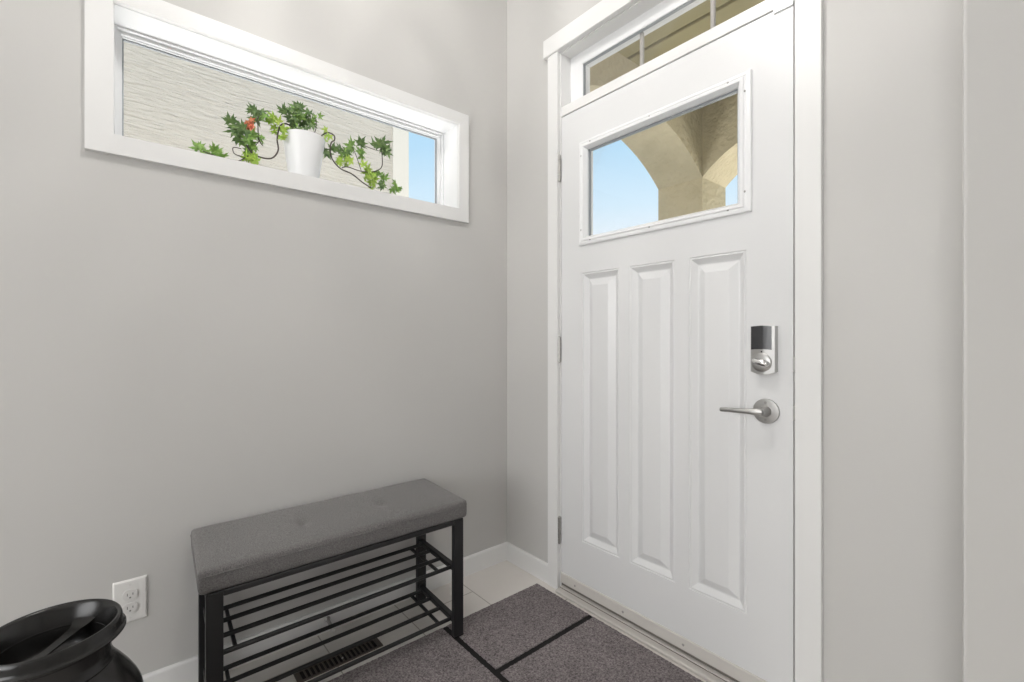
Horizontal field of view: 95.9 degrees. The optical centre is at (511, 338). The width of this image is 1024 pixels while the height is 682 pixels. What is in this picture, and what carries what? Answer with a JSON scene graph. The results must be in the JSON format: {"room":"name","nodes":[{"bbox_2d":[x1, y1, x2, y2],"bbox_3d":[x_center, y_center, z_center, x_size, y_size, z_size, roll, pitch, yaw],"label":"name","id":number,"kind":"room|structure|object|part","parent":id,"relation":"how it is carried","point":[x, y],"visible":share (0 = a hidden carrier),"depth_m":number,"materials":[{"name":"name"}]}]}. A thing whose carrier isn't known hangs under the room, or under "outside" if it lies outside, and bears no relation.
{"room":"entryway","nodes":[
{"label":"entryway","id":0,"kind":"room"},
{"bbox_2d":[0,0,506,674],"bbox_3d":[-1.887,-0.376,0.871,5.100,2.950,0.200,0,0,-40],"label":"wall","id":1,"kind":"structure","parent":0,"point":[182,351],"depth_m":1.53,"materials":[{"name":"grey paint"}]},
{"bbox_2d":[112,575,146,622],"bbox_3d":[-1.132,0.778,1.370,0.080,0.126,0.010,0,0,-40],"label":"wall outlet","id":2,"kind":"object","parent":1,"relation":"attached to","point":[131,594],"visible":0.96,"depth_m":1.37,"materials":[{"name":"white plastic"}]},
{"bbox_2d":[123,602,137,613],"bbox_3d":[-1.130,0.798,1.368,0.034,0.028,0.004,0,0,-40],"label":"receptacle","id":3,"kind":"object","parent":2,"relation":"attached to","point":[128,607],"depth_m":1.37,"materials":[{"name":"grey plastic"}]},
{"bbox_2d":[123,589,137,600],"bbox_3d":[-1.130,0.759,1.368,0.034,0.028,0.004,0,0,-40],"label":"receptacle","id":4,"kind":"object","parent":2,"relation":"attached to","point":[128,594],"depth_m":1.37,"materials":[{"name":"grey plastic"}]},
{"bbox_2d":[85,0,468,223],"bbox_3d":[-0.770,-0.782,1.800,1.306,0.496,0.218,0,0,-40],"label":"window","id":5,"kind":"structure","parent":1,"relation":"in","point":[160,26],"depth_m":1.60,"materials":[{"name":"white paint"}]},
{"bbox_3d":[-0.794,-0.785,1.837,1.191,0.384,0.046,0,0,-40],"label":"sash","id":6,"kind":"part","parent":5,"relation":"part of","materials":[{"name":"white plastic"}]},
{"bbox_2d":[188,100,401,194],"bbox_3d":[-0.773,-0.738,1.768,0.769,0.291,0.149,0,0,-40],"label":"ivy","id":7,"kind":"object","parent":5,"relation":"on","point":[304,149],"visible":0.98,"depth_m":1.70,"materials":[{"name":"green plant"}]},
{"bbox_3d":[-0.894,-0.739,1.642,0.019,0.110,0.004,0,0,-40],"label":"vine stem","id":8,"kind":"part","parent":7,"relation":"part of","materials":[{"name":"brown plant"}]},
{"bbox_3d":[-0.871,-0.715,1.672,0.208,0.152,0.029,0,0,-40],"label":"vine stem","id":9,"kind":"part","parent":7,"relation":"part of","materials":[{"name":"brown plant"}]},
{"bbox_3d":[-0.665,-0.704,1.822,0.229,0.179,0.065,0,0,-40],"label":"vine stem","id":10,"kind":"part","parent":7,"relation":"part of","materials":[{"name":"brown"}]},
{"bbox_3d":[-0.605,-0.732,1.872,0.173,0.129,0.008,0,0,-42],"label":"vine stem","id":11,"kind":"part","parent":7,"relation":"part of","materials":[{"name":"brown"}]},
{"bbox_2d":[282,129,324,177],"bbox_3d":[-0.789,-0.677,1.754,0.149,0.169,0.149,0,0,-40],"label":"pot","id":12,"kind":"object","parent":5,"relation":"on","point":[304,149],"depth_m":1.70,"materials":[{"name":"white ceramic"}]},
{"bbox_2d":[142,542,507,681],"bbox_3d":[-1.819,1.057,0.790,4.700,0.084,0.013,0,0,-40],"label":"baseboard","id":13,"kind":"structure","parent":1,"relation":"attached to","point":[186,670],"depth_m":1.72,"materials":[{"name":"white paint"}]},
{"bbox_2d":[324,616,335,631],"bbox_3d":[-0.670,1.055,1.705,0.022,0.028,0.069,0,0,-40],"label":"doorstop","id":14,"kind":"object","parent":1,"relation":"attached to","point":[327,619],"visible":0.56,"depth_m":1.71,"materials":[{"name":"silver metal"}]},
{"bbox_2d":[224,560,706,681],"bbox_3d":[-0.216,1.159,-1.121,5.090,0.120,5.400,0,0,-40],"label":"floor","id":15,"kind":"structure","parent":0,"point":[483,588],"depth_m":1.79,"materials":[{"name":"beige tile"}]},
{"bbox_2d":[0,599,142,681],"bbox_3d":[-0.905,0.834,0.907,0.287,0.530,0.287,0,0,-40],"label":"vase","id":16,"kind":"object","parent":15,"relation":"on","point":[69,641],"visible":1,"depth_m":0.93,"materials":[{"name":"black ceramic"}]},
{"bbox_3d":[-0.905,0.606,0.906,0.044,0.013,0.178,0,0,-8],"label":"strap handle","id":17,"kind":"part","parent":16,"relation":"part of","materials":[{"name":"black ceramic"}]},
{"bbox_2d":[190,478,466,681],"bbox_3d":[-0.587,0.846,1.582,0.851,0.506,0.351,0,0,-40],"label":"bench","id":18,"kind":"object","parent":15,"relation":"on","point":[229,557],"visible":1,"depth_m":1.48,"materials":[{"name":"grey fabric"}]},
{"bbox_3d":[-0.962,0.880,1.454,0.041,0.430,0.020,0,0,-40],"label":"leg","id":19,"kind":"part","parent":18,"relation":"part of","materials":[{"name":"black metal"}]},
{"bbox_3d":[-0.779,0.876,1.209,0.041,0.422,0.020,0,0,-40],"label":"leg","id":20,"kind":"part","parent":18,"relation":"part of","materials":[{"name":"black metal"}]},
{"bbox_3d":[-0.658,1.037,1.658,0.752,0.014,0.014,0,0,-40],"label":"rod","id":21,"kind":"part","parent":18,"relation":"part of","materials":[{"name":"black metal"}]},
{"bbox_3d":[-0.658,0.847,1.658,0.752,0.014,0.014,0,0,-40],"label":"rod","id":22,"kind":"part","parent":18,"relation":"part of","materials":[{"name":"black metal"}]},
{"bbox_3d":[-0.614,1.037,1.600,0.752,0.014,0.014,0,0,-40],"label":"rod","id":23,"kind":"part","parent":18,"relation":"part of","materials":[{"name":"black metal"}]},
{"bbox_3d":[-0.614,0.847,1.600,0.752,0.014,0.014,0,0,-40],"label":"rod","id":24,"kind":"part","parent":18,"relation":"part of","materials":[{"name":"black metal"}]},
{"bbox_2d":[191,478,466,594],"bbox_3d":[-0.587,0.628,1.582,0.848,0.070,0.350,0,0,-40],"label":"seat cushion","id":25,"kind":"object","parent":18,"relation":"on","point":[229,557],"depth_m":1.45,"materials":[{"name":"grey fabric"}]},
{"bbox_3d":[-0.565,0.847,1.536,0.752,0.014,0.014,0,0,-40],"label":"rod","id":26,"kind":"part","parent":18,"relation":"part of","materials":[{"name":"black metal"}]},
{"bbox_3d":[-0.585,0.670,1.579,0.813,0.016,0.336,0,0,-40],"label":"seat frame","id":27,"kind":"part","parent":18,"relation":"part of","materials":[{"name":"black metal"}]},
{"bbox_3d":[-0.514,0.847,1.470,0.750,0.014,0.014,0,0,-40],"label":"rod","id":28,"kind":"part","parent":18,"relation":"part of","materials":[{"name":"black metal"}]},
{"bbox_3d":[-0.565,1.037,1.536,0.752,0.014,0.014,0,0,-40],"label":"rod","id":29,"kind":"part","parent":18,"relation":"part of","materials":[{"name":"black metal"}]},
{"bbox_3d":[-0.514,1.037,1.470,0.750,0.014,0.014,0,0,-40],"label":"rod","id":30,"kind":"part","parent":18,"relation":"part of","materials":[{"name":"black metal"}]},
{"bbox_3d":[-0.383,0.880,1.942,0.041,0.430,0.020,0,0,-40],"label":"leg","id":31,"kind":"part","parent":18,"relation":"part of","materials":[{"name":"black metal"}]},
{"bbox_3d":[-0.295,1.036,1.816,0.021,0.018,0.286,0,0,-37],"label":"rail","id":32,"kind":"part","parent":18,"relation":"part of","materials":[{"name":"black metal"}]},
{"bbox_3d":[-0.295,0.846,1.816,0.021,0.018,0.286,0,0,-37],"label":"rail","id":33,"kind":"part","parent":18,"relation":"part of","materials":[{"name":"black metal"}]},
{"bbox_3d":[-0.200,0.876,1.697,0.041,0.422,0.020,0,0,-40],"label":"leg","id":34,"kind":"part","parent":18,"relation":"part of","materials":[{"name":"black metal"}]},
{"bbox_2d":[293,638,382,681],"bbox_3d":[-0.589,1.094,1.582,0.286,0.010,0.060,0,0,-40],"label":"floor vent","id":35,"kind":"object","parent":15,"relation":"in","point":[313,671],"visible":0.91,"depth_m":1.57,"materials":[{"name":"brown metal"}]},
{"bbox_2d":[327,583,702,681],"bbox_3d":[-0.129,1.095,1.257,1.407,0.008,0.924,0,0,-40],"label":"mat","id":36,"kind":"object","parent":15,"relation":"on","point":[532,634],"visible":0.98,"depth_m":1.60,"materials":[{"name":"grey carpet fabric"},{"name":"black rubber"}]},
{"bbox_2d":[555,584,734,681],"bbox_3d":[0.557,1.085,1.713,0.196,0.028,0.916,0,0,-40],"label":"threshold","id":37,"kind":"object","parent":15,"relation":"on","point":[703,671],"visible":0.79,"depth_m":1.67,"materials":[{"name":"silver metal"}]},
{"bbox_2d":[590,52,701,189],"bbox_3d":[0.606,-1.327,2.773,1.500,0.477,0.336,0,0,-40],"label":"wall","id":38,"kind":"structure","parent":0,"point":[670,151],"depth_m":3.05,"materials":[{"name":"beige paint"}]},
{"bbox_2d":[507,0,961,681],"bbox_3d":[1.718,-0.376,0.378,0.180,2.950,5.200,0,0,-40],"label":"wall","id":39,"kind":"structure","parent":0,"point":[892,69],"depth_m":1.18,"materials":[{"name":"grey paint"}]},
{"bbox_2d":[507,542,547,583],"bbox_3d":[0.072,1.057,2.182,0.013,0.084,0.294,0,0,-40],"label":"baseboard","id":40,"kind":"structure","parent":39,"relation":"attached to","point":[524,560],"depth_m":2.17,"materials":[{"name":"white paint"}]},
{"bbox_2d":[571,0,715,101],"bbox_3d":[0.577,-1.129,1.727,0.048,0.237,0.920,0,0,-40],"label":"window","id":41,"kind":"structure","parent":39,"relation":"in","point":[665,11],"depth_m":1.84,"materials":[{"name":"white plastic"}]},
{"bbox_2d":[558,3,794,681],"bbox_3d":[0.503,0.056,1.674,0.118,2.039,0.928,0,0,-40],"label":"door","id":42,"kind":"structure","parent":39,"relation":"in","point":[678,333],"depth_m":1.56,"materials":[{"name":"white paint"}]},
{"bbox_3d":[0.539,-0.603,1.699,0.030,0.432,0.694,0,0,-40],"label":"glass frame","id":43,"kind":"part","parent":42,"relation":"part of","materials":[{"name":"white plastic"}]},
{"bbox_3d":[0.509,-0.603,1.674,0.026,0.432,0.694,0,0,-40],"label":"glass frame","id":44,"kind":"part","parent":42,"relation":"part of","materials":[{"name":"white plastic"}]},
{"bbox_3d":[0.682,0.214,1.382,0.121,0.022,0.024,0,0,42],"label":"lever","id":45,"kind":"part","parent":42,"relation":"part of","materials":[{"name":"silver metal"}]},
{"bbox_3d":[0.735,0.071,1.361,0.007,0.055,0.055,0,0,-40],"label":"turn plate","id":46,"kind":"part","parent":42,"relation":"part of","materials":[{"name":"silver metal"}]},
{"bbox_2d":[543,0,822,681],"bbox_3d":[0.575,-0.117,1.717,0.204,2.432,1.110,0,0,-40],"label":"door frame","id":47,"kind":"structure","parent":39,"relation":"attached to","point":[606,17],"depth_m":1.30,"materials":[{"name":"white paint"}]},
{"bbox_3d":[0.185,-0.077,2.045,0.018,2.352,0.060,0,0,-40],"label":"casing","id":48,"kind":"part","parent":47,"relation":"part of","materials":[{"name":"white paint"}]},
{"bbox_3d":[0.506,-1.293,1.659,0.024,0.080,1.110,0,0,-40],"label":"head casing","id":49,"kind":"part","parent":47,"relation":"part of","materials":[{"name":"white paint"}]},
{"bbox_3d":[0.808,0.214,1.320,0.007,0.043,0.008,0,0,-40],"label":"strike plate","id":50,"kind":"part","parent":47,"relation":"part of","materials":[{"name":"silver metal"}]},
{"bbox_3d":[0.808,0.074,1.320,0.007,0.043,0.008,0,0,-40],"label":"strike plate","id":51,"kind":"part","parent":47,"relation":"part of","materials":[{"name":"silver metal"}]},
{"bbox_3d":[0.825,-0.077,1.285,0.018,2.352,0.064,0,0,-40],"label":"casing","id":52,"kind":"part","parent":47,"relation":"part of","materials":[{"name":"white paint"}]},
{"bbox_2d":[962,0,1023,681],"bbox_3d":[1.082,-0.376,0.838,0.200,2.950,0.364,0,0,-40],"label":"wall","id":53,"kind":"structure","parent":0,"point":[992,30],"depth_m":0.89,"materials":[{"name":"grey paint"}]},
{"label":"outside","id":54,"kind":"structure","parent":0,"visible":0},
{"bbox_3d":[7.622,1.599,8.752,40.000,0.100,28.000,0,0,-40],"label":"ground","id":55,"kind":"structure","parent":54,"visible":0},
{"bbox_2d":[124,42,408,197],"bbox_3d":[-6.431,-2.101,2.306,10.600,7.400,4.950,0,0,-40],"label":"house","id":56,"kind":"structure","parent":55,"relation":"on","point":[169,101],"depth_m":3.02,"materials":[{"name":"beige paint"}]},
{"bbox_3d":[1.838,1.234,1.849,1.878,0.230,3.336,0,0,-40],"label":"porch slab","id":57,"kind":"object","parent":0,"visible":0},
{"bbox_2d":[658,177,725,220],"bbox_3d":[1.308,-0.183,3.364,0.336,2.765,0.336,0,0,-40],"label":"pillar","id":58,"kind":"structure","parent":57,"relation":"on","point":[700,194],"depth_m":3.24,"materials":[{"name":"beige paint"}]},
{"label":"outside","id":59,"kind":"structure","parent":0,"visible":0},
{"bbox_2d":[702,94,736,187],"bbox_3d":[1.900,-0.183,2.662,0.336,2.765,1.500,0,0,-40],"label":"wall","id":60,"kind":"structure","parent":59,"point":[719,118],"depth_m":3.07,"materials":[{"name":"beige paint"}]},
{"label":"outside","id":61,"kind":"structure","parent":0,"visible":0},
{"bbox_2d":[618,0,764,65],"bbox_3d":[1.807,-1.596,1.823,1.798,0.060,3.336,0,0,-40],"label":"ceiling","id":62,"kind":"structure","parent":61,"point":[694,22],"depth_m":2.34,"materials":[{"name":"yellow"}]}
]}

